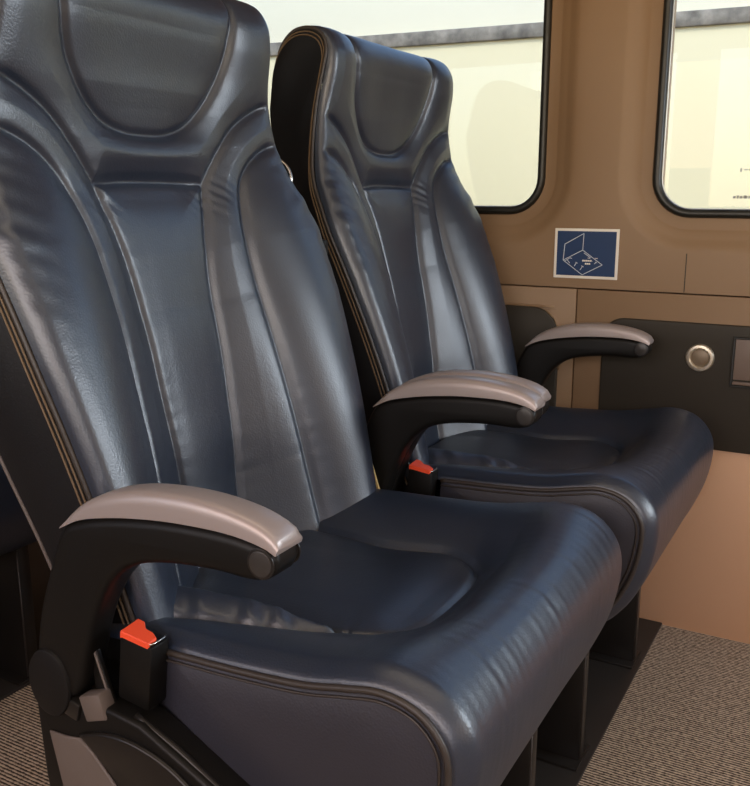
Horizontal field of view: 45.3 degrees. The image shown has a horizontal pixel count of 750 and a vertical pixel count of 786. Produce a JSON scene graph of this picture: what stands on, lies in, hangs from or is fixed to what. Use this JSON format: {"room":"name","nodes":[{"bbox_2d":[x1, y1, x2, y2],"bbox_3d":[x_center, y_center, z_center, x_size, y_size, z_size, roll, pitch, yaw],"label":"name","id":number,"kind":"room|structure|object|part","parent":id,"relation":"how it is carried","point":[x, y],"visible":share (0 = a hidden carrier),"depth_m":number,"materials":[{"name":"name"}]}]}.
{"room":"bus interior","nodes":[
{"label":"bus interior","id":0,"kind":"room"},
{"bbox_2d":[0,625,749,785],"bbox_3d":[-0.258,0.596,0.815,4.900,0.050,2.150,7,14,28],"label":"floor","id":1,"kind":"structure","parent":0,"point":[683,719],"depth_m":1.26,"materials":[{"name":"carpet"}]},
{"bbox_2d":[0,541,50,700],"bbox_3d":[-0.733,0.405,1.548,0.533,0.004,1.229,7,14,28],"label":"floor mat","id":2,"kind":"object","parent":1,"relation":"on","point":[40,571],"visible":0.02,"depth_m":1.70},
{"bbox_2d":[0,464,36,685],"bbox_3d":[-0.777,-0.014,1.258,0.559,0.938,0.502,7,14,28],"label":"passenger seat","id":3,"kind":"object","parent":2,"relation":"on","point":[18,642],"visible":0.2,"depth_m":1.35,"materials":[{"name":"black plastic"}]},
{"bbox_3d":[-0.607,0.426,1.429,0.190,0.004,0.060,7,14,28],"label":"foot plate","id":4,"kind":"part","parent":3,"relation":"part of","materials":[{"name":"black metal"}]},
{"bbox_3d":[-0.599,0.324,1.402,0.168,0.215,0.024,7,14,28],"label":"leg","id":5,"kind":"part","parent":3,"relation":"part of","materials":[{"name":"black metal"}]},
{"bbox_2d":[535,618,661,785],"bbox_3d":[-0.025,0.490,1.161,0.515,0.004,1.229,7,14,28],"label":"floor mat","id":6,"kind":"object","parent":1,"relation":"on","point":[608,684],"visible":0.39,"depth_m":1.32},
{"bbox_2d":[0,0,621,785],"bbox_3d":[-0.079,0.071,0.877,0.559,0.938,0.502,7,14,28],"label":"passenger seat","id":7,"kind":"object","parent":6,"relation":"on","point":[241,590],"visible":1,"depth_m":0.77,"materials":[{"name":"blue leather"}]},
{"bbox_3d":[-0.291,-0.048,0.730,0.251,0.635,0.056,8,15,33],"label":"panel","id":8,"kind":"part","parent":7,"relation":"part of","materials":[{"name":"leather"}]},
{"bbox_3d":[-0.208,0.362,0.728,0.140,0.162,0.004,7,14,28],"label":"plate","id":9,"kind":"part","parent":7,"relation":"part of","materials":[{"name":"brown plastic"}]},
{"bbox_3d":[-0.119,0.244,0.938,0.100,0.115,0.400,7,14,28],"label":"frame","id":10,"kind":"part","parent":7,"relation":"part of","materials":[{"name":"black plastic"}]},
{"bbox_3d":[-0.184,0.021,0.926,0.108,0.464,0.156,7,14,28],"label":"panel","id":11,"kind":"part","parent":7,"relation":"part of","materials":[{"name":"blue leather"}]},
{"bbox_3d":[-0.164,0.171,0.676,0.242,0.178,0.031,7,14,28],"label":"armrest","id":12,"kind":"part","parent":7,"relation":"part of","materials":[{"name":"black plastic"}]},
{"bbox_3d":[-0.116,0.300,0.672,0.163,0.087,0.006,7,14,28],"label":"rail","id":13,"kind":"part","parent":7,"relation":"part of","materials":[{"name":"black metal"}]},
{"bbox_2d":[160,656,444,785],"bbox_3d":[-0.065,0.282,0.667,0.259,0.174,0.010,7,14,28],"label":"cushion","id":14,"kind":"object","parent":7,"relation":"on","point":[253,720],"depth_m":0.65,"materials":[{"name":"leather"}]},
{"bbox_3d":[0.076,0.084,1.067,0.242,0.178,0.029,7,14,28],"label":"armrest","id":15,"kind":"part","parent":7,"relation":"part of","materials":[{"name":"black plastic"}]},
{"bbox_3d":[0.100,0.408,1.021,0.168,0.215,0.024,7,14,28],"label":"leg","id":16,"kind":"part","parent":7,"relation":"part of","materials":[{"name":"black metal"}]},
{"bbox_2d":[270,25,713,770],"bbox_3d":[0.169,-0.024,1.303,0.573,0.938,0.502,7,14,28],"label":"passenger seat","id":17,"kind":"object","parent":6,"relation":"on","point":[360,126],"visible":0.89,"depth_m":1.24,"materials":[{"name":"blue leather"}]},
{"bbox_3d":[-0.049,-0.143,1.159,0.251,0.635,0.056,8,15,33],"label":"panel","id":18,"kind":"part","parent":17,"relation":"part of","materials":[{"name":"leather"}]},
{"bbox_3d":[0.058,-0.075,1.355,0.108,0.464,0.156,7,14,28],"label":"panel","id":19,"kind":"part","parent":17,"relation":"part of","materials":[{"name":"blue leather"}]},
{"bbox_3d":[0.123,0.149,1.367,0.100,0.115,0.400,7,14,28],"label":"frame","id":20,"kind":"part","parent":17,"relation":"part of","materials":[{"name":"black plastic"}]},
{"bbox_3d":[0.089,0.076,1.100,0.242,0.178,0.031,7,14,28],"label":"armrest","id":21,"kind":"part","parent":17,"relation":"part of","materials":[{"name":"black plastic"}]},
{"bbox_2d":[440,482,639,595],"bbox_3d":[0.189,0.188,1.089,0.259,0.174,0.010,7,14,28],"label":"cushion","id":22,"kind":"object","parent":17,"relation":"on","point":[617,504],"depth_m":1.04,"materials":[{"name":"leather"}]},
{"bbox_3d":[0.192,0.471,1.229,0.190,0.004,0.060,7,14,28],"label":"foot plate","id":23,"kind":"part","parent":17,"relation":"part of","materials":[{"name":"black metal"}]},
{"bbox_3d":[0.199,0.368,1.201,0.168,0.215,0.024,7,14,28],"label":"leg","id":24,"kind":"part","parent":17,"relation":"part of","materials":[{"name":"black metal"}]},
{"bbox_3d":[0.329,-0.011,1.490,0.242,0.178,0.029,7,14,28],"label":"armrest","id":25,"kind":"part","parent":17,"relation":"part of","materials":[{"name":"black plastic"}]},
{"bbox_3d":[0.342,0.313,1.450,0.168,0.215,0.024,7,14,28],"label":"leg","id":26,"kind":"part","parent":17,"relation":"part of","materials":[{"name":"black metal"}]},
{"bbox_3d":[0.334,0.416,1.478,0.190,0.004,0.060,7,14,28],"label":"foot plate","id":27,"kind":"part","parent":17,"relation":"part of","materials":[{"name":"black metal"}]},
{"bbox_2d":[479,0,749,643],"bbox_3d":[0.267,-0.408,1.554,4.900,1.720,0.076,7,14,28],"label":"wall","id":28,"kind":"structure","parent":0,"point":[683,282],"depth_m":1.47,"materials":[{"name":"plastic"}]},
{"bbox_2d":[474,0,552,213],"bbox_3d":[-0.194,-0.635,1.756,1.118,0.549,0.028,7,14,28],"label":"window","id":29,"kind":"structure","parent":28,"relation":"in","point":[547,24],"depth_m":1.51,"materials":[{"name":"black rubber"}]},
{"bbox_3d":[-0.065,-0.088,1.776,0.877,0.215,0.009,7,14,28],"label":"dark panel","id":30,"kind":"part","parent":28,"relation":"part of","materials":[{"name":"black plastic"}]},
{"bbox_3d":[0.022,-0.098,1.744,0.752,0.248,0.030,7,14,28],"label":"panel","id":31,"kind":"part","parent":28,"relation":"part of","materials":[{"name":"plastic"}]},
{"bbox_2d":[553,228,619,279],"bbox_3d":[0.353,-0.233,1.505,0.109,0.083,0.002,7,14,28],"label":"sticker","id":32,"kind":"object","parent":28,"relation":"attached to","point":[578,253],"visible":1,"depth_m":1.50,"materials":[{"name":"blue"}]},
{"bbox_3d":[0.807,-0.003,1.315,1.044,0.248,0.030,7,14,28],"label":"panel","id":33,"kind":"part","parent":28,"relation":"part of","materials":[{"name":"plastic"}]},
{"bbox_3d":[0.994,0.046,1.200,1.397,0.205,0.009,7,14,28],"label":"dark panel","id":34,"kind":"part","parent":28,"relation":"part of","materials":[{"name":"black plastic"}]},
{"bbox_3d":[0.259,0.244,1.685,4.900,0.392,0.029,7,14,28],"label":"panel","id":35,"kind":"part","parent":28,"relation":"part of","materials":[{"name":"beige plastic"}]},
{"bbox_2d":[685,344,714,371],"bbox_3d":[0.520,-0.056,1.439,0.044,0.044,0.006,7,14,28],"label":"button","id":36,"kind":"object","parent":28,"relation":"attached to","point":[699,357],"visible":1,"depth_m":1.44,"materials":[{"name":"silver metal"}]},
{"bbox_2d":[652,0,749,218],"bbox_3d":[0.916,-0.499,1.151,1.067,0.551,0.028,7,14,28],"label":"window","id":37,"kind":"structure","parent":28,"relation":"in","point":[665,201],"depth_m":1.41,"materials":[{"name":"black rubber"}]},
{"bbox_2d":[733,168,749,198],"bbox_3d":[0.576,-0.324,1.386,0.042,0.046,0.001,7,14,28],"label":"print","id":38,"kind":"object","parent":37,"relation":"attached to","point":[734,197],"depth_m":1.39,"materials":[{"name":"grey paper"}]},
{"bbox_2d":[729,337,749,388],"bbox_3d":[0.610,-0.043,1.391,0.108,0.080,0.006,7,14,28],"label":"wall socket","id":39,"kind":"object","parent":28,"relation":"attached to","point":[740,363],"visible":1,"depth_m":1.41,"materials":[{"name":"grey plastic"}]},
{"bbox_3d":[0.610,-0.048,1.391,0.100,0.065,0.004,7,14,28],"label":"lid","id":40,"kind":"part","parent":39,"relation":"part of","materials":[{"name":"brown"}]},
{"label":"outside","id":41,"kind":"structure","parent":0,"visible":0},
{"bbox_3d":[0.000,1.318,0.293,18.000,0.100,12.000,7,14,28],"label":"ground","id":42,"kind":"structure","parent":41,"visible":0},
{"bbox_2d":[239,0,749,208],"bbox_3d":[0.622,-0.447,3.156,12.000,2.100,0.226,6,14,24],"label":"window","id":43,"kind":"structure","parent":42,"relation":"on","point":[491,50],"depth_m":3.00,"materials":[{"name":"glass"}]}
]}

